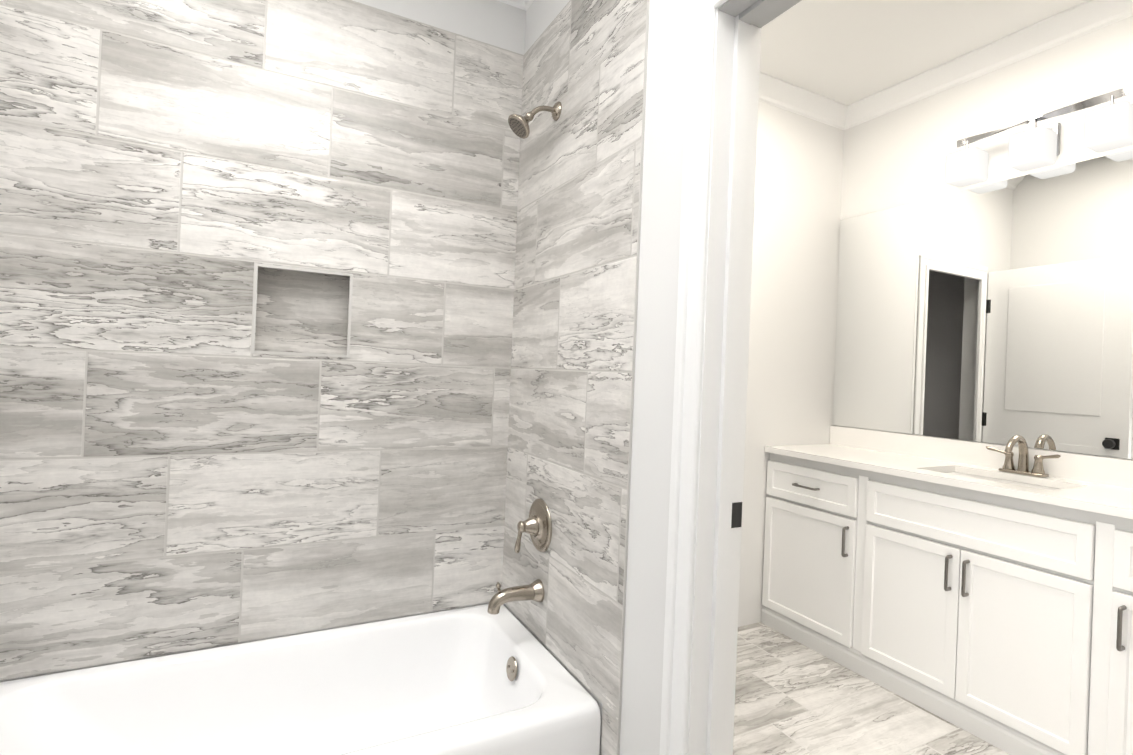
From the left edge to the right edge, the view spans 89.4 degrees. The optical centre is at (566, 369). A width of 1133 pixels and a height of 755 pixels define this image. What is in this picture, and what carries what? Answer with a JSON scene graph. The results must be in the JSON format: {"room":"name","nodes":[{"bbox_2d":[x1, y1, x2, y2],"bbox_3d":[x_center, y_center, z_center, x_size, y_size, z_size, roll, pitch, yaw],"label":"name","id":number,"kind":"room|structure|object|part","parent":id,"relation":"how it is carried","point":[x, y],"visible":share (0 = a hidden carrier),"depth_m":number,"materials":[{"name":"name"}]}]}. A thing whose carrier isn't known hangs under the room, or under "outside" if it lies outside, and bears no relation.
{"room":"bathroom","nodes":[
{"label":"bathroom","id":0,"kind":"room"},
{"bbox_2d":[0,0,525,681],"bbox_3d":[-0.972,-0.159,1.903,1.660,2.740,0.124,2,0,-28],"label":"wall","id":1,"kind":"structure","parent":0,"point":[496,22],"depth_m":2.12,"materials":[{"name":"paint"}]},
{"bbox_2d":[0,0,523,680],"bbox_3d":[-0.885,-0.194,1.875,1.524,2.124,0.006,2,0,-28],"label":"wall tile","id":2,"kind":"structure","parent":1,"relation":"attached to","point":[182,468],"depth_m":1.80,"materials":[{"name":"grey tile"}]},
{"bbox_2d":[251,263,352,357],"bbox_3d":[-0.864,-0.190,1.884,0.294,0.286,0.005,2,0,-28],"label":"trim","id":3,"kind":"structure","parent":1,"relation":"attached to","point":[257,265],"depth_m":1.87,"materials":[{"name":"grey tile"}]},
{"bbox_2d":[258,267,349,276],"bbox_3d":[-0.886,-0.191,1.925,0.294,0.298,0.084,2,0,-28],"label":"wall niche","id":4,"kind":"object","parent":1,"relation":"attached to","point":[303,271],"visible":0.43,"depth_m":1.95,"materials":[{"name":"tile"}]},
{"bbox_2d":[497,0,516,5],"bbox_3d":[-0.815,-1.478,1.852,1.350,0.092,0.072,2,0,-28],"label":"crown molding","id":5,"kind":"structure","parent":1,"relation":"attached to","point":[510,2],"depth_m":2.20,"materials":[{"name":"paint"}]},
{"bbox_2d":[254,100,843,626],"bbox_3d":[0.206,-0.109,2.576,2.836,2.740,0.130,2,0,-28],"label":"wall","id":6,"kind":"structure","parent":0,"point":[795,257],"depth_m":2.96,"materials":[{"name":"paint"}]},
{"bbox_2d":[758,72,848,128],"bbox_3d":[0.756,-1.411,2.728,1.650,0.092,0.072,2,0,-28],"label":"crown molding","id":7,"kind":"structure","parent":6,"relation":"attached to","point":[773,91],"depth_m":2.97,"materials":[{"name":"paint"}]},
{"bbox_2d":[830,426,1132,489],"bbox_3d":[1.923,0.374,2.294,0.020,0.102,1.974,2,0,-28],"label":"backsplash","id":8,"kind":"structure","parent":6,"relation":"attached to","point":[1086,468],"depth_m":2.55,"materials":[{"name":"white stone"}]},
{"bbox_2d":[841,0,1132,129],"bbox_3d":[1.974,-1.409,2.290,0.072,0.184,1.980,2,0,-28],"label":"crown molding","id":9,"kind":"structure","parent":6,"relation":"attached to","point":[1079,20],"depth_m":2.48,"materials":[{"name":"paint"}]},
{"bbox_2d":[503,0,688,754],"bbox_3d":[0.555,-0.101,0.912,0.124,2.740,3.300,2,0,-28],"label":"wall","id":10,"kind":"structure","parent":0,"point":[654,384],"depth_m":1.42,"materials":[{"name":"paint"}]},
{"bbox_2d":[513,0,533,10],"bbox_3d":[0.521,-1.428,0.875,0.072,0.092,3.046,2,0,-28],"label":"crown molding","id":11,"kind":"structure","parent":10,"relation":"attached to","point":[521,4],"depth_m":2.21,"materials":[{"name":"paint"}]},
{"bbox_2d":[502,0,646,754],"bbox_3d":[-0.021,0.014,1.859,0.006,2.470,0.833,2,0,-28],"label":"wall tile","id":12,"kind":"structure","parent":10,"relation":"attached to","point":[573,312],"depth_m":1.75,"materials":[{"name":"grey tile"}]},
{"bbox_2d":[487,579,543,613],"bbox_3d":[-0.171,0.738,1.882,0.182,0.097,0.074,2,0,-28],"label":"spout","id":13,"kind":"object","parent":12,"relation":"attached to","point":[534,591],"visible":1,"depth_m":1.87,"materials":[{"name":"silver metal"}]},
{"bbox_2d":[514,498,551,552],"bbox_3d":[-0.124,0.532,1.919,0.081,0.193,0.176,2,0,-28],"label":"valve","id":14,"kind":"object","parent":12,"relation":"attached to","point":[536,525],"visible":1,"depth_m":1.90,"materials":[{"name":"silver metal"}]},
{"bbox_3d":[-0.156,0.573,1.944,0.028,0.110,0.052,2,0,-28],"label":"lever","id":15,"kind":"part","parent":14,"relation":"part of","materials":[{"name":"silver metal"}]},
{"bbox_3d":[-0.098,0.525,1.932,0.022,0.176,0.176,2,0,-28],"label":"plate","id":16,"kind":"part","parent":14,"relation":"part of","materials":[{"name":"silver metal"}]},
{"bbox_2d":[508,101,561,138],"bbox_3d":[-0.108,-0.838,1.901,0.174,0.146,0.087,2,0,-28],"label":"shower head","id":17,"kind":"object","parent":12,"relation":"attached to","point":[519,125],"visible":1,"depth_m":1.88},
{"bbox_3d":[-0.077,-0.862,1.917,0.105,0.051,0.017,2,0,-28],"label":"arm","id":18,"kind":"part","parent":17,"relation":"part of"},
{"bbox_2d":[617,0,649,754],"bbox_3d":[0.173,0.021,1.488,0.007,2.470,0.003,2,0,-28],"label":"wall tile edge","id":19,"kind":"object","parent":10,"relation":"attached to","point":[633,380],"visible":1,"depth_m":1.49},
{"bbox_2d":[659,0,802,754],"bbox_3d":[0.517,0.203,0.960,0.166,2.130,0.885,2,0,-28],"label":"door frame","id":20,"kind":"structure","parent":10,"relation":"attached to","point":[723,401],"depth_m":1.27,"materials":[{"name":"paint"}]},
{"bbox_2d":[731,502,741,527],"bbox_3d":[0.385,0.330,1.302,0.034,0.057,0.002,2,0,-28],"label":"strike plate","id":21,"kind":"object","parent":20,"relation":"attached to","point":[736,521],"visible":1,"depth_m":1.30,"materials":[{"name":"black metal"}]},
{"bbox_2d":[718,0,801,27],"bbox_3d":[0.557,-0.786,0.964,0.128,0.031,0.725,2,0,-28],"label":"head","id":22,"kind":"object","parent":10,"relation":"attached to","point":[759,13],"visible":1,"depth_m":1.24},
{"bbox_2d":[733,622,1009,754],"bbox_3d":[-1.252,1.221,0.743,7.280,0.050,4.900,2,0,-28],"label":"floor","id":23,"kind":"structure","parent":0,"point":[793,697],"depth_m":2.16,"materials":[{"name":"tile"}]},
{"bbox_2d":[0,604,600,754],"bbox_3d":[-0.758,1.047,1.532,1.520,0.345,0.753,2,0,-28],"label":"bathtub","id":24,"kind":"object","parent":23,"relation":"on","point":[477,680],"visible":0.98,"depth_m":1.75,"materials":[{"name":"ceramic"}]},
{"bbox_2d":[761,450,1132,754],"bbox_3d":[1.676,0.882,2.173,0.532,0.875,1.974,2,0,-28],"label":"bathroom vanity","id":25,"kind":"object","parent":23,"relation":"on","point":[983,591],"depth_m":2.09,"materials":[{"name":"paint"}]},
{"bbox_3d":[1.128,0.554,2.707,0.034,0.011,0.137,2,0,-28],"label":"handle","id":26,"kind":"part","parent":25,"relation":"part of","materials":[{"name":"silver metal"}]},
{"bbox_3d":[1.136,0.932,2.718,0.019,0.553,0.500,2,0,-28],"label":"door","id":27,"kind":"part","parent":25,"relation":"part of","materials":[{"name":"paint"}]},
{"bbox_3d":[1.151,0.555,2.720,0.019,0.172,0.500,2,0,-28],"label":"drawer","id":28,"kind":"part","parent":25,"relation":"part of","materials":[{"name":"paint"}]},
{"bbox_3d":[1.222,0.755,2.512,0.034,0.133,0.011,2,0,-28],"label":"handle","id":29,"kind":"part","parent":25,"relation":"part of","materials":[{"name":"silver metal"}]},
{"bbox_3d":[1.363,0.939,2.286,0.019,0.553,0.376,2,0,-28],"label":"door","id":30,"kind":"part","parent":25,"relation":"part of","materials":[{"name":"paint"}]},
{"bbox_3d":[1.465,1.266,2.069,0.016,0.090,1.974,2,0,-28],"label":"mould","id":31,"kind":"part","parent":25,"relation":"part of","materials":[{"name":"paint"}]},
{"bbox_3d":[1.421,0.757,2.133,0.034,0.133,0.011,2,0,-28],"label":"handle","id":32,"kind":"part","parent":25,"relation":"part of","materials":[{"name":"silver metal"}]},
{"bbox_2d":[765,442,1132,513],"bbox_3d":[1.701,0.430,2.178,0.516,0.028,1.974,2,0,-28],"label":"countertop","id":33,"kind":"structure","parent":25,"relation":"on","point":[1097,495],"depth_m":2.24,"materials":[{"name":"white stone"}]},
{"bbox_2d":[945,466,1060,489],"bbox_3d":[1.672,0.512,2.227,0.314,0.162,0.484,2,0,-28],"label":"sink","id":34,"kind":"object","parent":33,"relation":"in","point":[972,473],"depth_m":2.32,"materials":[{"name":"white ceramic"}]},
{"bbox_2d":[985,435,1064,477],"bbox_3d":[1.805,0.341,2.293,0.159,0.159,0.258,2,0,-28],"label":"faucet","id":35,"kind":"object","parent":33,"relation":"on","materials":[{"name":"silver metal"}]},
{"bbox_3d":[1.449,0.758,2.080,0.034,0.133,0.011,2,0,-28],"label":"handle","id":36,"kind":"part","parent":25,"relation":"part of","materials":[{"name":"silver metal"}]},
{"bbox_3d":[1.540,0.945,1.950,0.019,0.553,0.376,2,0,-28],"label":"door","id":37,"kind":"part","parent":25,"relation":"part of","materials":[{"name":"paint"}]},
{"bbox_3d":[1.766,0.953,1.518,0.019,0.553,0.500,2,0,-28],"label":"door","id":38,"kind":"part","parent":25,"relation":"part of","materials":[{"name":"paint"}]},
{"bbox_3d":[1.648,0.769,1.701,0.034,0.133,0.011,2,0,-28],"label":"handle","id":39,"kind":"part","parent":25,"relation":"part of","materials":[{"name":"silver metal"}]},
{"bbox_3d":[1.782,0.575,1.520,0.019,0.172,0.500,2,0,-28],"label":"drawer","id":40,"kind":"part","parent":25,"relation":"part of","materials":[{"name":"paint"}]},
{"bbox_2d":[760,0,1087,104],"bbox_3d":[-1.139,-1.567,0.754,7.280,0.050,4.900,2,0,-28],"label":"ceiling","id":41,"kind":"structure","parent":0,"point":[847,52],"depth_m":2.46,"materials":[{"name":"paint"}]},
{"bbox_2d":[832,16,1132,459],"bbox_3d":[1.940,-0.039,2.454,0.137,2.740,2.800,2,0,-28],"label":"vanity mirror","id":42,"kind":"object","parent":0,"point":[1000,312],"depth_m":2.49,"materials":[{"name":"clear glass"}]},
{"bbox_2d":[945,87,1132,186],"bbox_3d":[1.894,-0.922,2.318,0.150,0.200,0.614,2,0,-28],"label":"sconce","id":43,"kind":"object","parent":42,"relation":"attached to","point":[1106,128],"visible":1,"depth_m":2.26,"materials":[{"name":"glass"}]},
{"bbox_3d":[1.767,-0.894,2.529,0.124,0.135,0.124,2,0,-28],"label":"lamp shade","id":44,"kind":"part","parent":43,"relation":"part of","materials":[{"name":"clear glass"}]},
{"bbox_3d":[1.881,-0.890,2.312,0.124,0.135,0.124,2,0,-28],"label":"lamp shade","id":45,"kind":"part","parent":43,"relation":"part of","materials":[{"name":"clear glass"}]},
{"bbox_3d":[1.953,-0.930,2.349,0.018,0.130,0.114,2,0,-28],"label":"plate","id":46,"kind":"part","parent":43,"relation":"part of","materials":[{"name":"glass"}]},
{"bbox_3d":[1.908,-0.978,2.325,0.088,0.088,0.576,2,0,-28],"label":"frame","id":47,"kind":"part","parent":43,"relation":"part of","materials":[{"name":"silver metal"}]},
{"bbox_3d":[1.995,-0.886,2.095,0.124,0.135,0.124,2,0,-28],"label":"lamp shade","id":48,"kind":"part","parent":43,"relation":"part of","materials":[{"name":"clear glass"}]}
]}

